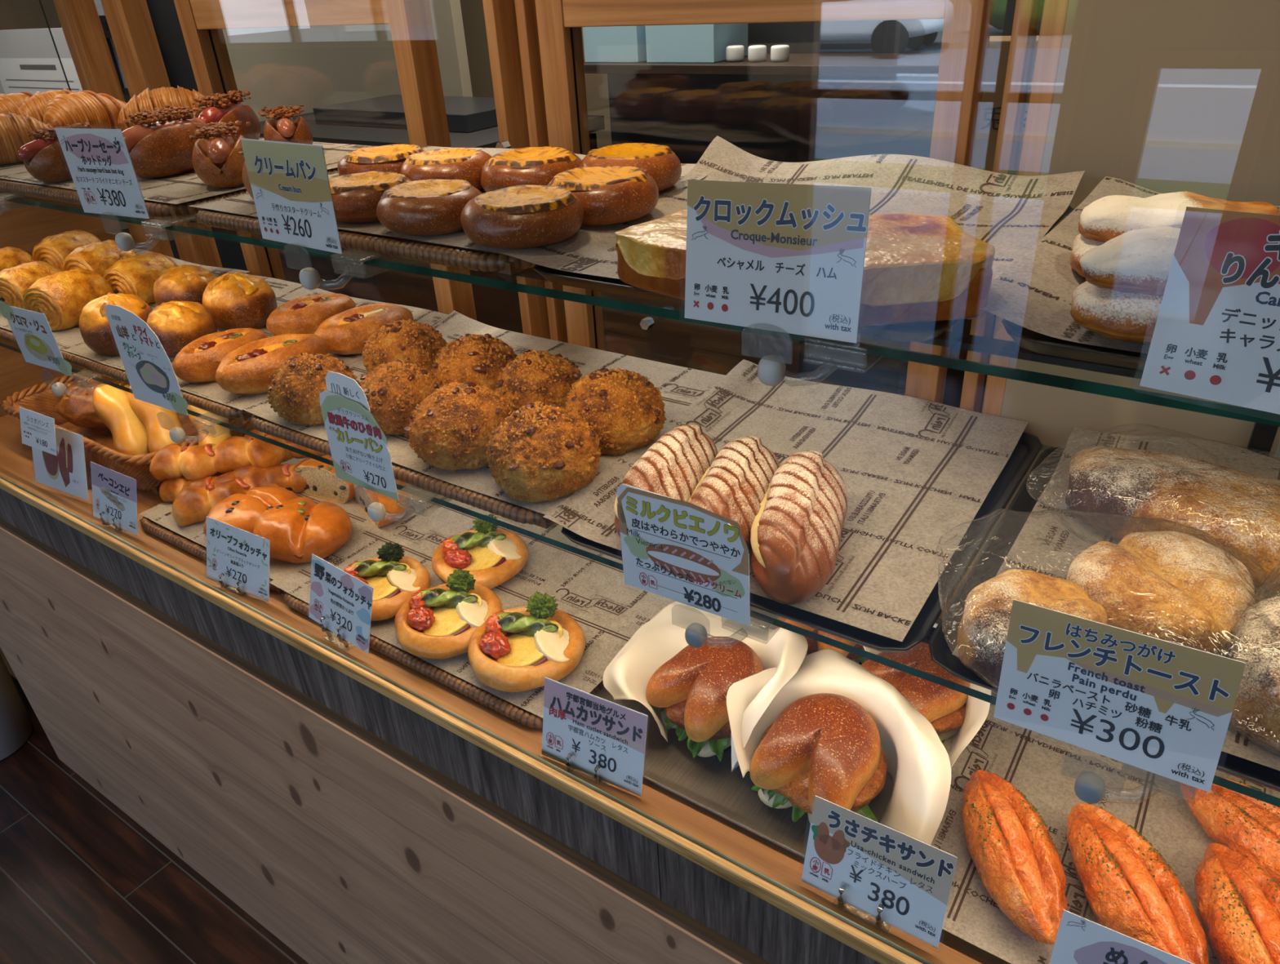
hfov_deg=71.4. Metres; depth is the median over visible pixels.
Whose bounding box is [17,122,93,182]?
sausage roll
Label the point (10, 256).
roll
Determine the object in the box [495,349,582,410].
bun
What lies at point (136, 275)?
roll
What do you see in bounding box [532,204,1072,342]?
tray
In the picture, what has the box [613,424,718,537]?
roll
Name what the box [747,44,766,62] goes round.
cup
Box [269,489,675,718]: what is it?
paper sheet
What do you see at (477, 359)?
bun
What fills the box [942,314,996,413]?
table
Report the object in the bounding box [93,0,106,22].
framed picture
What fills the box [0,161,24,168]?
paper sheet
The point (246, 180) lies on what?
sausage roll
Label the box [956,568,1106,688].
toast
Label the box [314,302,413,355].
bread
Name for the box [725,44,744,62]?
cup
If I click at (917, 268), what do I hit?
croque monsieur
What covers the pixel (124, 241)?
clip
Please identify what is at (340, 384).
price card
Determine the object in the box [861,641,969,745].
sandwich
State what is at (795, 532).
roll
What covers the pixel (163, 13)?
wall
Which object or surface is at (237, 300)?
bread
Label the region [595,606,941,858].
steel tray
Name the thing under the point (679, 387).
paper sheet
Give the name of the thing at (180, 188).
paper sheet
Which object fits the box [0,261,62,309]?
roll
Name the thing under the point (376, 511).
clip
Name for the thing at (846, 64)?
shelf
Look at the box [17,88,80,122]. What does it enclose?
croissant
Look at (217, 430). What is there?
bun
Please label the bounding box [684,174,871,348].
price card
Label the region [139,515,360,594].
wicker tray
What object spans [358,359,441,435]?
bun
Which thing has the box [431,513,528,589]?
flatbread
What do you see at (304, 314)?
bread
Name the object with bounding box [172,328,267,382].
bread
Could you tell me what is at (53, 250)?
roll
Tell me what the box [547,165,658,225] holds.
bun
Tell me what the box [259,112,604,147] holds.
countertop
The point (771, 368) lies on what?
clip
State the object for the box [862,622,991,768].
wrapping paper
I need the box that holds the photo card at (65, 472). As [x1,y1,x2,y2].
[31,426,88,500]
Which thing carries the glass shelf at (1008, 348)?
attached to the display case
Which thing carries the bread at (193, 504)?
on the paper sheet at (162, 513)
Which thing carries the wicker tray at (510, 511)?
on the display case
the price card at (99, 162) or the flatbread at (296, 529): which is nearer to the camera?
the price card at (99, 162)
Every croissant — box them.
[0,91,33,115]
[0,111,54,164]
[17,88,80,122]
[43,90,126,131]
[117,84,212,129]
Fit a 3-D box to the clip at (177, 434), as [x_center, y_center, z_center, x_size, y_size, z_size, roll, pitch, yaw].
[-0.471,-0.066,0.966,0.063,0.039,0.068,16,35,31]
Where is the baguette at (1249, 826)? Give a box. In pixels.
[1178,774,1279,886]
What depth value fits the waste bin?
1.99 m
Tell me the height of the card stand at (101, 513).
0.025 m
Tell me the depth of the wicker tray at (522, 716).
0.89 m
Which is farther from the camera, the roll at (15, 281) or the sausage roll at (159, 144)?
the roll at (15, 281)
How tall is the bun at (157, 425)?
0.111 m
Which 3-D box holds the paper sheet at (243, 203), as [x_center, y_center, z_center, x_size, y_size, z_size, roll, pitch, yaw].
[-0.170,-0.279,0.835,0.400,0.009,0.308,16,35,31]
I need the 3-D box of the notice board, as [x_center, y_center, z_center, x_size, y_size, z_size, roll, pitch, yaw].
[-2.598,-1.739,3.864,0.920,0.400,0.023,16,35,31]
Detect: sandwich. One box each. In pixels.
[646,636,763,761]
[749,693,887,823]
[775,616,865,663]
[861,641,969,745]
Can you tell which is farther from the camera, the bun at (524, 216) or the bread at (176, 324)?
the bread at (176, 324)
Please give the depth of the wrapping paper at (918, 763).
0.73 m
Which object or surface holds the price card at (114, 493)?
on the display case
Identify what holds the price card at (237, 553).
on the display case
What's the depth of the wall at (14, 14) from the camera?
5.81 m
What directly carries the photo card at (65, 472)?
on the display case
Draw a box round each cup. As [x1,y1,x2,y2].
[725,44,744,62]
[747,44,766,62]
[770,44,789,62]
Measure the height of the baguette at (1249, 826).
0.047 m
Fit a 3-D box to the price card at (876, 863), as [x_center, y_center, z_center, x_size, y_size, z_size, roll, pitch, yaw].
[0.170,0.281,0.646,0.112,0.080,0.024,16,35,31]
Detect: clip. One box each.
[0,191,35,211]
[40,368,118,396]
[102,212,195,251]
[160,412,234,443]
[287,243,386,290]
[367,485,438,521]
[674,605,779,648]
[742,323,882,386]
[1061,755,1197,804]
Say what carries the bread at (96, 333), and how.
on the paper sheet at (285, 291)
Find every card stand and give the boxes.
[99,511,123,530]
[218,573,246,595]
[320,615,348,647]
[565,752,602,784]
[833,884,890,933]
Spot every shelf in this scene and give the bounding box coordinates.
[0,195,1279,426]
[0,319,1279,807]
[583,53,940,77]
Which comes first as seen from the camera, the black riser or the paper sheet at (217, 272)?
the black riser
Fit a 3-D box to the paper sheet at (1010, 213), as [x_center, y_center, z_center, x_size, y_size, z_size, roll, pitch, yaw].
[0.125,-0.206,0.661,0.326,0.035,0.333,15,34,29]
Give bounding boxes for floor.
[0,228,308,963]
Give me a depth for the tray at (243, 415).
0.95 m
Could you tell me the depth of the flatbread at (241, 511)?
1.11 m
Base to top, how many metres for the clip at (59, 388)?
0.039 m
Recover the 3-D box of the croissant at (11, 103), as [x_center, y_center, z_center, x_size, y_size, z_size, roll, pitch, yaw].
[-0.971,-0.581,1.397,0.076,0.056,0.118,13,34,27]
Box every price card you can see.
[0,300,71,376]
[18,406,57,455]
[51,124,150,218]
[88,459,137,535]
[105,303,188,415]
[206,516,270,602]
[240,134,342,253]
[308,553,373,653]
[319,390,399,500]
[324,371,370,413]
[542,677,648,796]
[617,484,750,626]
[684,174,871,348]
[801,795,959,948]
[993,598,1246,792]
[1044,909,1193,963]
[1139,200,1279,414]
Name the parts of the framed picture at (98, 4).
frame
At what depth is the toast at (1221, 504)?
0.62 m
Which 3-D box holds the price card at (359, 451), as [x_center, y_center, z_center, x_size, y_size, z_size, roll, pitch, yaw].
[-0.245,-0.031,0.772,0.098,0.091,0.007,19,36,33]
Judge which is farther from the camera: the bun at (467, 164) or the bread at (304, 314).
the bread at (304, 314)
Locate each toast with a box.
[615,208,687,300]
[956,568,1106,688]
[1065,446,1279,593]
[1066,530,1254,657]
[1226,595,1279,751]
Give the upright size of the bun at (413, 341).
0.066 m
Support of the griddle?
on the countertop at (328, 268)
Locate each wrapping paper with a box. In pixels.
[602,601,808,771]
[726,648,951,845]
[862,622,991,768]
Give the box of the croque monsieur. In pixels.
[857,213,995,326]
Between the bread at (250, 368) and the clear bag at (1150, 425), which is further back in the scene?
the bread at (250, 368)
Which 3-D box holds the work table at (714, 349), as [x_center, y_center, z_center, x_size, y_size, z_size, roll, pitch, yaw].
[-0.001,-0.151,2.215,1.100,0.970,0.550,16,35,31]
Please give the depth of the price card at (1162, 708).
0.46 m
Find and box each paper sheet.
[0,137,376,204]
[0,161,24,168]
[0,248,249,340]
[56,275,448,409]
[139,457,425,579]
[188,146,709,253]
[240,310,725,514]
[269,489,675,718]
[497,135,1084,319]
[543,360,1028,641]
[930,690,1279,963]
[951,426,1279,770]
[979,176,1279,353]
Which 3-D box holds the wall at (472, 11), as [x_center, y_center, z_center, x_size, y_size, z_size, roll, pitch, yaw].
[0.300,-1.896,3.493,10.000,2.700,0.100,16,35,31]
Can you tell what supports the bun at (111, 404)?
in the woven basket
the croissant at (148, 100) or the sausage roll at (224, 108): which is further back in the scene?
the croissant at (148, 100)
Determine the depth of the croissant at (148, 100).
1.23 m
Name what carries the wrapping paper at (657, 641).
attached to the sandwich at (690, 690)
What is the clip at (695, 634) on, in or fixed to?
attached to the display case
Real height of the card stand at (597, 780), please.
0.022 m
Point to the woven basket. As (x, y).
(99, 448)
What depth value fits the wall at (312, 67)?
3.66 m
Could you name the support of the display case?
on the floor
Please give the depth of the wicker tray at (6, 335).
1.21 m
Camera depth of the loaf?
1.39 m
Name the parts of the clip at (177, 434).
arm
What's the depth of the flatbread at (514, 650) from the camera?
0.88 m
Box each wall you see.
[0,0,128,230]
[100,0,248,273]
[459,0,611,148]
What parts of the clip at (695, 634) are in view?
arm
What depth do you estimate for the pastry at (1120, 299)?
0.42 m
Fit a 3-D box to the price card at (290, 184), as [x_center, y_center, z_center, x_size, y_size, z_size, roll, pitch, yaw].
[-0.264,-0.216,0.672,0.111,0.082,0.005,19,36,33]
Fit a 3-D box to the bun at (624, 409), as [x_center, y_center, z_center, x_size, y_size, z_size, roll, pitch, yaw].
[-0.023,-0.070,0.821,0.095,0.068,0.100,-21,34,-28]
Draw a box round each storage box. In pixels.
[582,25,646,62]
[644,23,747,62]
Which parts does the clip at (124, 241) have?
arm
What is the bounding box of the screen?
[607,0,1044,395]
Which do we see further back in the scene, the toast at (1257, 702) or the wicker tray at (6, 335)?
the wicker tray at (6, 335)
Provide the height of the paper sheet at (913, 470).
0.016 m
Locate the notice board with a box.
[0,27,82,94]
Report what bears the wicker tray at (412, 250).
on the display case
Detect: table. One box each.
[371,253,902,394]
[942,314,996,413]
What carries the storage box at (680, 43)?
on the shelf at (846, 64)
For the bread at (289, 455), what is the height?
0.039 m
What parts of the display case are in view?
glass, post, post, post, door glass pane, door rail, pine panel, brown gap rail, post, trim, hex door pull, post, post, post, door glass pane, hex door pull, door rail, post, post, post, wall panel, shelf support post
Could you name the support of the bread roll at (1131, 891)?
on the paper sheet at (1032, 762)
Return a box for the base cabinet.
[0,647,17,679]
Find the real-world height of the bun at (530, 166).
0.033 m
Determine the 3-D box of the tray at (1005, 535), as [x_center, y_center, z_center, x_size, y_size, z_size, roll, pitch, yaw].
[0.399,0.080,0.602,0.314,0.009,0.344,16,35,31]
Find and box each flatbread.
[203,486,299,536]
[253,497,351,563]
[343,541,430,621]
[394,567,502,659]
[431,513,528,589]
[467,590,585,692]
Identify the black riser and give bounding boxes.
[687,736,731,759]
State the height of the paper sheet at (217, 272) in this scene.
0.012 m
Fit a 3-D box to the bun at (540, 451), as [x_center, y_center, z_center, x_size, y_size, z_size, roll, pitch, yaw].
[-0.083,-0.031,0.755,0.098,0.072,0.100,0,30,5]
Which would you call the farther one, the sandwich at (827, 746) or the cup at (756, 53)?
the cup at (756, 53)
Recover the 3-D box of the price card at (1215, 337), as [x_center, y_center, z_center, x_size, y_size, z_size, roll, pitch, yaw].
[0.256,-0.060,0.339,0.110,0.080,0.009,21,38,36]
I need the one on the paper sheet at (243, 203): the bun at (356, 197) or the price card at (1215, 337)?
the bun at (356, 197)
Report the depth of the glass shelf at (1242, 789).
0.63 m
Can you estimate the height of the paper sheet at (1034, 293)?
0.016 m
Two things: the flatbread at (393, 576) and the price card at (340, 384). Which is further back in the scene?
the flatbread at (393, 576)
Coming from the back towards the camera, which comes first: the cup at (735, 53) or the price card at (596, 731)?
the cup at (735, 53)
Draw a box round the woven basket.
[1,368,255,494]
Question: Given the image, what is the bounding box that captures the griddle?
[312,94,497,132]
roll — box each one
[0,246,35,271]
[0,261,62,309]
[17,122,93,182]
[22,267,114,330]
[32,229,101,271]
[62,240,136,276]
[102,252,177,304]
[122,104,211,177]
[186,120,250,188]
[191,89,260,142]
[237,147,253,199]
[258,104,312,144]
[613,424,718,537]
[688,435,779,554]
[750,450,847,604]
[961,769,1066,944]
[1066,803,1208,963]
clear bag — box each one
[936,508,1279,726]
[1026,422,1279,597]
[1215,563,1279,755]
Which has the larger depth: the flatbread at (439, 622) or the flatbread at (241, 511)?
the flatbread at (241, 511)
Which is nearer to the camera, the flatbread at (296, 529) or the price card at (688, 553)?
the price card at (688, 553)
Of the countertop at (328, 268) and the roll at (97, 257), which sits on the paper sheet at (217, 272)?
the roll at (97, 257)
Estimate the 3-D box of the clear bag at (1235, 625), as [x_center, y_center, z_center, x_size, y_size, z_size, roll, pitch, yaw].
[0.391,0.104,0.474,0.175,0.076,0.134,-27,37,-36]
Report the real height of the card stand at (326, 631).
0.033 m
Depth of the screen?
2.72 m
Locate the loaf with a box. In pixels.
[54,373,129,430]
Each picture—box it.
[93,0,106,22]
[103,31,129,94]
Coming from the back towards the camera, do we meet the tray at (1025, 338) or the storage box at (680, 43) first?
the storage box at (680, 43)
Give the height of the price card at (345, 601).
0.085 m
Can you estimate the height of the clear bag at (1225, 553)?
0.066 m
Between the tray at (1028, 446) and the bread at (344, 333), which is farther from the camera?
the bread at (344, 333)
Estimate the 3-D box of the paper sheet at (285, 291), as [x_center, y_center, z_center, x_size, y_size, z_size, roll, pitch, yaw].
[-0.510,-0.198,1.157,0.430,0.009,0.310,16,35,31]
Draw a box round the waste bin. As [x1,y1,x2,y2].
[0,653,33,760]
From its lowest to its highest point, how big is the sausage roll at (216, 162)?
0.056 m
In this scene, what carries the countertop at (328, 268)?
on the floor
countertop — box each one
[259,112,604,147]
[259,112,604,302]
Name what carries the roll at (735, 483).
on the paper sheet at (913, 470)
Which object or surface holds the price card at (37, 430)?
attached to the photo card at (65, 472)
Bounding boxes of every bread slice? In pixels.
[294,455,355,502]
[353,479,409,527]
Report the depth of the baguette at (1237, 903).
0.60 m
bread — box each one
[79,292,152,355]
[146,300,217,356]
[149,435,284,479]
[153,264,216,306]
[159,470,236,502]
[171,466,279,526]
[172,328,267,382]
[202,271,277,331]
[214,333,328,394]
[233,457,311,493]
[244,429,327,462]
[266,293,355,335]
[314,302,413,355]
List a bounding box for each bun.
[92,383,149,455]
[128,385,186,453]
[186,404,231,444]
[266,352,359,426]
[328,171,411,222]
[337,143,424,175]
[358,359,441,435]
[361,318,448,373]
[376,178,481,235]
[400,147,491,190]
[404,382,513,471]
[431,333,517,391]
[460,184,583,248]
[480,146,582,191]
[485,401,600,503]
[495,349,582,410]
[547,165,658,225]
[563,367,666,456]
[579,142,681,191]
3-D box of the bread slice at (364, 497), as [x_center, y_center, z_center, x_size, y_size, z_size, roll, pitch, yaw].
[-0.337,0.010,1.171,0.062,0.056,0.117,-21,34,-27]
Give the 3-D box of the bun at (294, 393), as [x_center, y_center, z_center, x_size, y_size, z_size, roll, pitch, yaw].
[-0.334,-0.100,0.909,0.091,0.065,0.088,16,35,31]
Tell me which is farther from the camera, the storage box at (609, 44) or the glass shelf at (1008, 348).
the storage box at (609, 44)
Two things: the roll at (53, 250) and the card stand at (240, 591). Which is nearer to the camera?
the card stand at (240, 591)
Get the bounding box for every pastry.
[1070,191,1279,278]
[1070,226,1180,345]
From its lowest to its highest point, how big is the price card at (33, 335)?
0.082 m
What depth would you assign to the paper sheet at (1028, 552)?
0.68 m
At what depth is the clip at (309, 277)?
0.70 m
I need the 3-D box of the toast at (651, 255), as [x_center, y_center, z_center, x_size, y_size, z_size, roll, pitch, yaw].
[0.046,-0.141,0.551,0.096,0.036,0.101,-27,37,-36]
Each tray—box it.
[0,167,337,219]
[0,327,57,344]
[59,320,440,421]
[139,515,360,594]
[194,208,535,275]
[238,324,435,421]
[248,413,555,528]
[281,591,604,728]
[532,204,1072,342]
[560,431,1042,653]
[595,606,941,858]
[928,445,1279,791]
[1001,319,1147,369]
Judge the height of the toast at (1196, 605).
0.053 m
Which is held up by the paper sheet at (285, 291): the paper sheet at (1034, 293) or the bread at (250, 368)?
the bread at (250, 368)
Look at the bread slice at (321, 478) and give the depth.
1.20 m
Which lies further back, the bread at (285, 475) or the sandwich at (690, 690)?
the bread at (285, 475)
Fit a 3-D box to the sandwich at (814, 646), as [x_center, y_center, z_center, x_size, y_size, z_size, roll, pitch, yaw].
[0.194,0.139,0.886,0.106,0.068,0.098,24,39,39]
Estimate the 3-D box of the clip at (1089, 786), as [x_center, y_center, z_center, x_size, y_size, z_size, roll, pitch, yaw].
[0.278,0.154,0.501,0.063,0.039,0.068,16,35,31]
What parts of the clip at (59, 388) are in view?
arm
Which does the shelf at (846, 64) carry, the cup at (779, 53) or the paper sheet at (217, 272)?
the cup at (779, 53)
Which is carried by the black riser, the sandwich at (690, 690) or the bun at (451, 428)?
the sandwich at (690, 690)
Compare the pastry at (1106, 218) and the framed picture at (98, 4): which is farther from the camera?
the framed picture at (98, 4)
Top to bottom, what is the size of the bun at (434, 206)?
0.030 m
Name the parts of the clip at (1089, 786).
arm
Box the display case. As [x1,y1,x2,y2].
[0,0,1279,963]
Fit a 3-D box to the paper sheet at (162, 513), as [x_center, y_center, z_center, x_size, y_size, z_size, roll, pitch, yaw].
[-0.467,0.013,1.238,0.300,0.002,0.310,16,35,31]
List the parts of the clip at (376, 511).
arm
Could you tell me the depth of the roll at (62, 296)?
1.19 m
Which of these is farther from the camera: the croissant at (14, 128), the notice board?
the notice board
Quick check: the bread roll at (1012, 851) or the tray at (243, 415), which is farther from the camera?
the tray at (243, 415)
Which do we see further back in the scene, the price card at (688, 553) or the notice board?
the notice board
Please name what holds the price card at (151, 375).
attached to the clip at (177, 434)
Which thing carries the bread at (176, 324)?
on the paper sheet at (285, 291)
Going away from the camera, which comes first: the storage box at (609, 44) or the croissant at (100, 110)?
the croissant at (100, 110)
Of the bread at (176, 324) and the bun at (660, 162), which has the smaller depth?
the bun at (660, 162)
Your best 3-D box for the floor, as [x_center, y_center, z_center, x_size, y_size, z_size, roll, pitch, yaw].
[-1.321,0.604,2.069,10.000,0.060,6.300,16,35,31]
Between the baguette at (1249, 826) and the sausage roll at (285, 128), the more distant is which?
the sausage roll at (285, 128)
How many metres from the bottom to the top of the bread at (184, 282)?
0.067 m
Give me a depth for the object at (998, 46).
1.80 m
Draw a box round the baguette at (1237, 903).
[1194,843,1279,963]
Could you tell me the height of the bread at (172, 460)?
0.041 m
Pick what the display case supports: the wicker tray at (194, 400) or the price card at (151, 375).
the wicker tray at (194, 400)
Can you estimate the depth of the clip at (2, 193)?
1.00 m
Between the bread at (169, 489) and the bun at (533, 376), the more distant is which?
the bread at (169, 489)
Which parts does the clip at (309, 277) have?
arm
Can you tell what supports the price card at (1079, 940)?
on the display case
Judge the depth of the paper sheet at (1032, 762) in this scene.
0.72 m
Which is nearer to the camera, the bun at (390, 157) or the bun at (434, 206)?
the bun at (434, 206)
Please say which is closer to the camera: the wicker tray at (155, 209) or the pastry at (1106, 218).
the pastry at (1106, 218)

